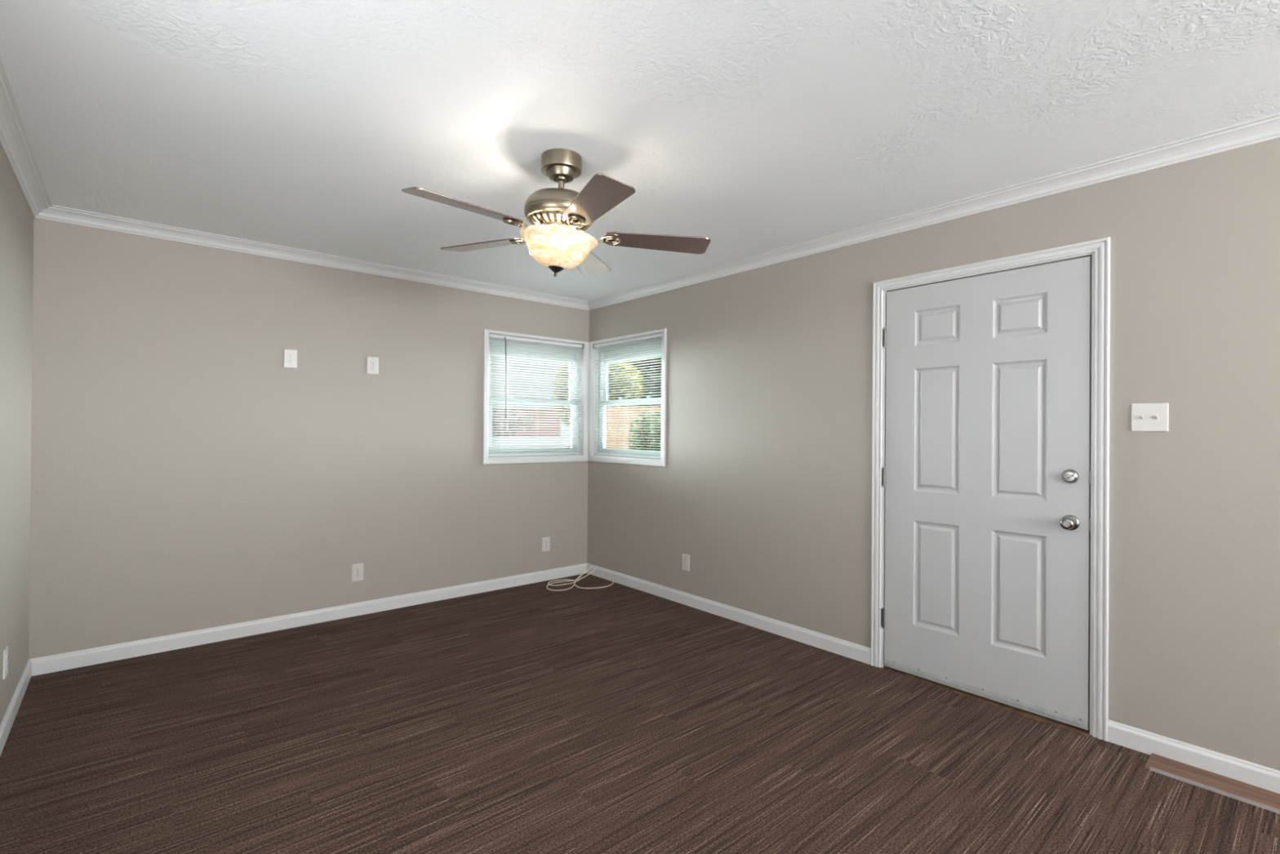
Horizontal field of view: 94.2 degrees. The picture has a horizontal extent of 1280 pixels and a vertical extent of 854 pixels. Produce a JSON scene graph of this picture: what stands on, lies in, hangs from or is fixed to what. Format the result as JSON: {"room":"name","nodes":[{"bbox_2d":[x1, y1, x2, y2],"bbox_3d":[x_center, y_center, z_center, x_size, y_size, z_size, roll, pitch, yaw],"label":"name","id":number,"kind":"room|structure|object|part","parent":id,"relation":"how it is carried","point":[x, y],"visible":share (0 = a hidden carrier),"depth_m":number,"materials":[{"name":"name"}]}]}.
{"room":"empty living room","nodes":[
{"label":"empty living room","id":0,"kind":"room"},
{"bbox_2d":[0,144,33,724],"bbox_3d":[-0.367,0.077,-0.273,0.140,2.444,8.740,1,0,-41],"label":"wall","id":1,"kind":"structure","parent":0,"point":[16,218],"depth_m":2.63,"materials":[{"name":"beige paint"}]},
{"bbox_2d":[3,645,8,679],"bbox_3d":[-2.644,0.981,2.480,0.009,0.120,0.076,1,0,-41],"label":"wall outlet","id":2,"kind":"object","parent":1,"relation":"attached to","point":[6,649],"visible":1,"depth_m":2.47,"materials":[{"name":"grey plastic"}]},
{"bbox_2d":[0,658,31,755],"bbox_3d":[-0.364,1.256,-0.175,0.012,0.088,8.600,1,0,-41],"label":"baseboard","id":3,"kind":"structure","parent":1,"relation":"attached to","point":[6,725],"depth_m":2.64,"materials":[{"name":"white paint"}]},
{"bbox_2d":[0,55,52,217],"bbox_3d":[-0.323,-1.112,-0.145,0.074,0.064,8.600,1,0,-41],"label":"trim","id":4,"kind":"structure","parent":1,"relation":"attached to","point":[15,141],"depth_m":2.41,"materials":[{"name":"white paint"}]},
{"bbox_2d":[28,217,589,658],"bbox_3d":[-1.915,0.084,4.251,3.688,2.444,0.140,1,0,-41],"label":"wall","id":5,"kind":"structure","parent":0,"point":[184,477],"depth_m":3.71,"materials":[{"name":"beige paint"}]},
{"bbox_2d":[283,348,297,368],"bbox_3d":[-2.264,-0.442,3.852,0.076,0.120,0.009,1,0,-41],"label":"wall outlet","id":6,"kind":"object","parent":5,"relation":"attached to","point":[290,356],"visible":1,"depth_m":3.85,"materials":[{"name":"grey plastic"}]},
{"bbox_2d":[287,353,293,357],"bbox_3d":[-2.263,-0.462,3.850,0.034,0.027,0.004,1,0,-41],"label":"receptacle","id":7,"kind":"object","parent":6,"relation":"attached to","point":[289,355],"depth_m":3.85,"materials":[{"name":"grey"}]},
{"bbox_2d":[287,359,293,364],"bbox_3d":[-2.263,-0.423,3.850,0.034,0.027,0.004,1,0,-41],"label":"receptacle","id":8,"kind":"object","parent":6,"relation":"attached to","point":[289,361],"depth_m":3.85,"materials":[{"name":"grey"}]},
{"bbox_2d":[29,563,586,675],"bbox_3d":[-1.821,1.263,4.234,3.548,0.088,0.012,1,0,-41],"label":"baseboard","id":9,"kind":"structure","parent":5,"relation":"attached to","point":[77,659],"depth_m":3.79,"materials":[{"name":"white paint"}]},
{"bbox_2d":[35,204,589,310],"bbox_3d":[-1.783,-1.105,4.221,3.548,0.064,0.074,1,0,-41],"label":"trim","id":10,"kind":"structure","parent":5,"relation":"attached to","point":[55,213],"depth_m":3.78,"materials":[{"name":"white paint"}]},
{"bbox_2d":[351,562,364,581],"bbox_3d":[-1.955,1.006,4.121,0.076,0.120,0.009,1,0,-41],"label":"wall outlet","id":11,"kind":"object","parent":5,"relation":"attached to","point":[357,568],"visible":1,"depth_m":4.12,"materials":[{"name":"grey plastic"}]},
{"bbox_2d":[366,356,378,374],"bbox_3d":[-1.880,-0.432,4.182,0.076,0.120,0.009,1,0,-41],"label":"wall outlet","id":12,"kind":"object","parent":5,"relation":"attached to","point":[371,362],"visible":1,"depth_m":4.18,"materials":[{"name":"grey plastic"}]},
{"bbox_2d":[482,328,588,464],"bbox_3d":[-0.899,-0.235,5.112,1.031,1.075,0.158,1,0,-41],"label":"window","id":13,"kind":"structure","parent":5,"relation":"in","point":[486,460],"depth_m":5.14,"materials":[{"name":"white paint"}]},
{"bbox_3d":[-0.936,-0.440,5.150,0.862,0.485,0.026,1,0,-41],"label":"sash","id":14,"kind":"part","parent":13,"relation":"part of","materials":[{"name":"grey plastic"}]},
{"bbox_3d":[-0.919,-0.007,5.125,0.862,0.468,0.028,1,0,-41],"label":"sash","id":15,"kind":"part","parent":13,"relation":"part of","materials":[{"name":"grey plastic"}]},
{"bbox_2d":[488,333,583,456],"bbox_3d":[-0.870,-0.254,5.072,0.930,0.990,0.052,1,0,-41],"label":"window blind","id":16,"kind":"object","parent":13,"relation":"attached to","point":[491,336],"visible":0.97,"depth_m":5.05,"materials":[{"name":"white plastic"}]},
{"bbox_3d":[-1.125,-0.247,4.866,0.001,0.948,0.028,1,0,-41],"label":"ladder cord","id":17,"kind":"part","parent":16,"relation":"part of","materials":[{"name":"white fabric"}]},
{"bbox_3d":[-1.084,-0.350,4.877,0.011,0.750,0.011,1,0,-18],"label":"lift cord","id":18,"kind":"part","parent":16,"relation":"part of","materials":[{"name":"white fabric"}]},
{"bbox_3d":[-0.881,0.234,5.077,0.904,0.014,0.021,1,0,-41],"label":"rail","id":19,"kind":"part","parent":16,"relation":"part of","materials":[{"name":"white plastic"}]},
{"bbox_3d":[-0.877,-0.245,5.079,0.001,0.948,0.028,1,0,-41],"label":"ladder cord","id":20,"kind":"part","parent":16,"relation":"part of","materials":[{"name":"white fabric"}]},
{"bbox_3d":[-0.628,-0.242,5.293,0.001,0.948,0.028,1,0,-41],"label":"ladder cord","id":21,"kind":"part","parent":16,"relation":"part of","materials":[{"name":"white fabric"}]},
{"bbox_2d":[542,536,550,551],"bbox_3d":[-0.805,1.007,5.109,0.076,0.120,0.009,1,0,-41],"label":"wall outlet","id":22,"kind":"object","parent":5,"relation":"attached to","point":[545,540],"visible":1,"depth_m":5.10,"materials":[{"name":"grey plastic"}]},
{"bbox_2d":[0,0,1279,301],"bbox_3d":[0.996,-1.179,0.987,3.828,0.100,8.880,1,0,-41],"label":"ceiling","id":23,"kind":"structure","parent":0,"point":[750,127],"depth_m":2.09,"materials":[{"name":"white paint"}]},
{"bbox_2d":[401,148,711,276],"bbox_3d":[-0.373,-0.883,2.473,1.240,0.501,1.295,1,0,-41],"label":"ceiling fan","id":24,"kind":"object","parent":23,"relation":"hanging from","point":[559,218],"visible":1,"depth_m":2.41,"materials":[{"name":"silver metal"}]},
{"bbox_3d":[-0.643,-0.822,2.222,0.456,0.032,0.146,2,0,-43],"label":"blade","id":25,"kind":"part","parent":24,"relation":"part of","materials":[{"name":"brown wood"}]},
{"bbox_3d":[-0.701,-0.828,2.704,0.456,0.032,0.146,3,0,29],"label":"blade","id":26,"kind":"part","parent":24,"relation":"part of","materials":[{"name":"brown wood"}]},
{"bbox_3d":[-0.342,-0.738,2.503,0.329,0.143,0.329,1,0,-41],"label":"lamp shade","id":27,"kind":"part","parent":24,"relation":"part of","materials":[{"name":"white glass"}]},
{"bbox_3d":[-0.310,-0.735,2.405,0.039,0.047,0.039,1,0,-41],"label":"light bulb","id":28,"kind":"part","parent":24,"relation":"part of","materials":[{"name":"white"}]},
{"bbox_3d":[-0.262,-0.810,2.909,0.147,0.027,0.456,0,0,11],"label":"blade","id":29,"kind":"part","parent":24,"relation":"part of","materials":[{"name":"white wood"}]},
{"bbox_3d":[-0.167,-0.801,2.129,0.146,0.032,0.456,2,0,-25],"label":"blade","id":30,"kind":"part","parent":24,"relation":"part of","materials":[{"name":"brown wood"}]},
{"bbox_3d":[0.069,-0.793,2.553,0.456,0.032,0.146,2,0,-7],"label":"blade","id":31,"kind":"part","parent":24,"relation":"part of","materials":[{"name":"brown wood"}]},
{"bbox_2d":[0,573,1279,853],"bbox_3d":[0.976,1.365,0.977,3.828,0.100,8.880,1,0,-41],"label":"floor","id":32,"kind":"structure","parent":0,"point":[529,718],"depth_m":2.38,"materials":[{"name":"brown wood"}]},
{"bbox_2d":[546,565,613,591],"bbox_3d":[-0.491,1.278,5.016,0.487,0.083,0.613,0,0,30],"label":"coaxial cable","id":33,"kind":"object","parent":32,"relation":"on","point":[581,574],"visible":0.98,"depth_m":5.00,"materials":[{"name":"beige plastic"}]},
{"bbox_2d":[1145,752,1279,813],"bbox_3d":[2.587,1.324,1.695,0.144,0.011,1.750,1,0,-41],"label":"wood floor strip","id":34,"kind":"object","parent":32,"relation":"on","point":[1257,796],"visible":1,"depth_m":2.20,"materials":[{"name":"brown wood"}]},
{"bbox_2d":[586,137,1279,770],"bbox_3d":[2.384,0.109,2.184,0.140,2.444,8.880,1,0,-41],"label":"wall","id":35,"kind":"structure","parent":0,"point":[765,482],"depth_m":2.52,"materials":[{"name":"beige paint"}]},
{"bbox_2d":[587,328,666,466],"bbox_3d":[-0.086,-0.229,5.050,0.158,1.075,1.031,1,0,-41],"label":"window","id":36,"kind":"structure","parent":35,"relation":"in","point":[593,428],"depth_m":5.17,"materials":[{"name":"white paint"}]},
{"bbox_2d":[592,333,662,457],"bbox_3d":[-0.114,-0.248,5.020,0.036,0.990,0.930,1,0,-41],"label":"window blind","id":37,"kind":"object","parent":36,"relation":"attached to","point":[655,335],"visible":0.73,"depth_m":5.00,"materials":[{"name":"white plastic"}]},
{"bbox_3d":[-0.326,-0.240,5.270,0.028,0.948,0.001,1,0,-41],"label":"ladder cord","id":38,"kind":"part","parent":37,"relation":"part of","materials":[{"name":"white fabric"}]},
{"bbox_3d":[-0.113,-0.239,5.021,0.028,0.948,0.001,1,0,-41],"label":"ladder cord","id":39,"kind":"part","parent":37,"relation":"part of","materials":[{"name":"white fabric"}]},
{"bbox_3d":[-0.116,0.240,5.019,0.021,0.014,0.904,1,0,-41],"label":"rail","id":40,"kind":"part","parent":37,"relation":"part of","materials":[{"name":"white plastic"}]},
{"bbox_3d":[0.101,-0.238,4.773,0.028,0.948,0.001,1,0,-41],"label":"ladder cord","id":41,"kind":"part","parent":37,"relation":"part of","materials":[{"name":"white fabric"}]},
{"bbox_3d":[-0.067,-0.001,5.061,0.028,0.468,0.862,1,0,-41],"label":"sash","id":42,"kind":"part","parent":36,"relation":"part of","materials":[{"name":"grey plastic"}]},
{"bbox_3d":[-0.040,-0.434,5.082,0.026,0.485,0.862,1,0,-41],"label":"sash","id":43,"kind":"part","parent":36,"relation":"part of","materials":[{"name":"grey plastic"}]},
{"bbox_2d":[681,553,689,571],"bbox_3d":[0.340,1.012,4.437,0.009,0.120,0.076,1,0,-41],"label":"wall outlet","id":44,"kind":"object","parent":35,"relation":"attached to","point":[686,558],"visible":1,"depth_m":4.43,"materials":[{"name":"grey plastic"}]},
{"bbox_2d":[586,563,871,664],"bbox_3d":[0.405,1.280,4.356,0.012,0.088,2.729,1,0,-41],"label":"baseboard","id":45,"kind":"structure","parent":35,"relation":"attached to","point":[861,653],"depth_m":3.99,"materials":[{"name":"white paint"}]},
{"bbox_2d":[587,112,1279,310],"bbox_3d":[2.312,-1.083,2.119,0.074,0.064,8.600,1,0,-41],"label":"trim","id":46,"kind":"structure","parent":35,"relation":"attached to","point":[1267,128],"depth_m":2.80,"materials":[{"name":"white paint"}]},
{"bbox_2d":[882,666,1089,737],"bbox_3d":[1.679,1.326,2.956,0.182,0.004,0.930,1,0,-41],"label":"trim","id":47,"kind":"structure","parent":35,"relation":"attached to","point":[1081,731],"depth_m":2.81,"materials":[{"name":"brown wood"}]},
{"bbox_2d":[871,236,1110,741],"bbox_3d":[1.679,0.261,2.953,0.205,2.135,1.057,1,0,-41],"label":"door","id":48,"kind":"structure","parent":35,"relation":"in","point":[990,445],"depth_m":2.85,"materials":[{"name":"grey paint"}]},
{"bbox_3d":[1.880,0.422,2.609,0.064,0.068,0.068,1,0,-41],"label":"knob","id":49,"kind":"part","parent":48,"relation":"part of","materials":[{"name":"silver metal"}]},
{"bbox_3d":[1.961,0.423,2.586,0.033,0.056,0.005,1,0,-41],"label":"strike plate","id":50,"kind":"part","parent":48,"relation":"part of","materials":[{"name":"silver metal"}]},
{"bbox_2d":[1130,403,1168,431],"bbox_3d":[2.075,-0.039,2.424,0.019,0.116,0.118,1,0,-41],"label":"light switch","id":51,"kind":"object","parent":35,"relation":"attached to","point":[1144,417],"visible":1,"depth_m":2.42,"materials":[{"name":"grey plastic"}]},
{"bbox_2d":[1107,719,1279,793],"bbox_3d":[3.551,1.290,0.693,0.012,0.088,4.814,1,0,-41],"label":"baseboard","id":52,"kind":"structure","parent":35,"relation":"attached to","point":[1123,735],"depth_m":2.31,"materials":[{"name":"white paint"}]},
{"label":"outside","id":53,"kind":"structure","parent":0,"visible":0},
{"bbox_3d":[-0.600,1.753,13.202,38.000,0.100,40.000,1,0,-41],"label":"ground","id":54,"kind":"structure","parent":53,"visible":0},
{"bbox_2d":[492,408,537,435],"bbox_3d":[-2.246,0.669,9.896,1.038,2.029,1.002,1,0,-41],"label":"shrub","id":55,"kind":"object","parent":54,"relation":"on","point":[500,408],"visible":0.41,"depth_m":9.76,"materials":[{"name":"green plant"}]},
{"bbox_2d":[492,408,559,435],"bbox_3d":[-2.442,0.674,10.746,1.961,2.010,0.200,0,0,-9],"label":"brick wall","id":56,"kind":"structure","parent":54,"relation":"on","point":[492,408],"depth_m":10.75,"materials":[{"name":"brick"}]},
{"bbox_2d":[490,355,562,435],"bbox_3d":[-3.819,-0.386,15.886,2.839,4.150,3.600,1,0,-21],"label":"house","id":57,"kind":"structure","parent":54,"relation":"on","point":[491,356],"depth_m":14.65,"materials":[{"name":"grey"}]},
{"bbox_2d":[492,436,570,448],"bbox_3d":[-1.813,0.911,8.968,2.074,1.530,0.150,1,0,-17],"label":"wall","id":58,"kind":"structure","parent":54,"relation":"on","point":[526,437],"depth_m":8.97,"materials":[{"name":"white"}]},
{"bbox_2d":[551,362,570,426],"bbox_3d":[-1.478,0.064,12.978,0.943,3.272,0.962,1,0,-41],"label":"leafy tree","id":59,"kind":"object","parent":54,"relation":"on","point":[563,362],"visible":0.13,"depth_m":12.82,"materials":[{"name":"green plant"}]},
{"bbox_2d":[608,360,644,407],"bbox_3d":[-0.460,0.198,9.989,1.076,2.996,1.127,1,0,-41],"label":"leafy tree","id":60,"kind":"object","parent":54,"relation":"on","point":[633,382],"visible":0.29,"depth_m":9.70,"materials":[{"name":"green plant"}]},
{"bbox_2d":[605,405,661,449],"bbox_3d":[0.069,0.702,8.026,1.717,1.970,0.065,0,0,28],"label":"fence","id":61,"kind":"object","parent":54,"relation":"on","point":[609,445],"visible":0.13,"depth_m":8.16,"materials":[{"name":"beige wood"}]},
{"bbox_2d":[615,356,661,407],"bbox_3d":[0.315,-0.240,12.499,2.031,3.902,2.050,1,0,-41],"label":"leafy tree","id":62,"kind":"object","parent":54,"relation":"on","point":[660,377],"visible":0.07,"depth_m":11.76,"materials":[{"name":"green plant"}]},
{"bbox_2d":[624,410,661,450],"bbox_3d":[0.113,0.727,7.204,0.644,1.928,0.603,1,0,-41],"label":"shrub","id":63,"kind":"object","parent":54,"relation":"on","point":[642,422],"visible":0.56,"depth_m":7.11,"materials":[{"name":"green plant"}]}
]}

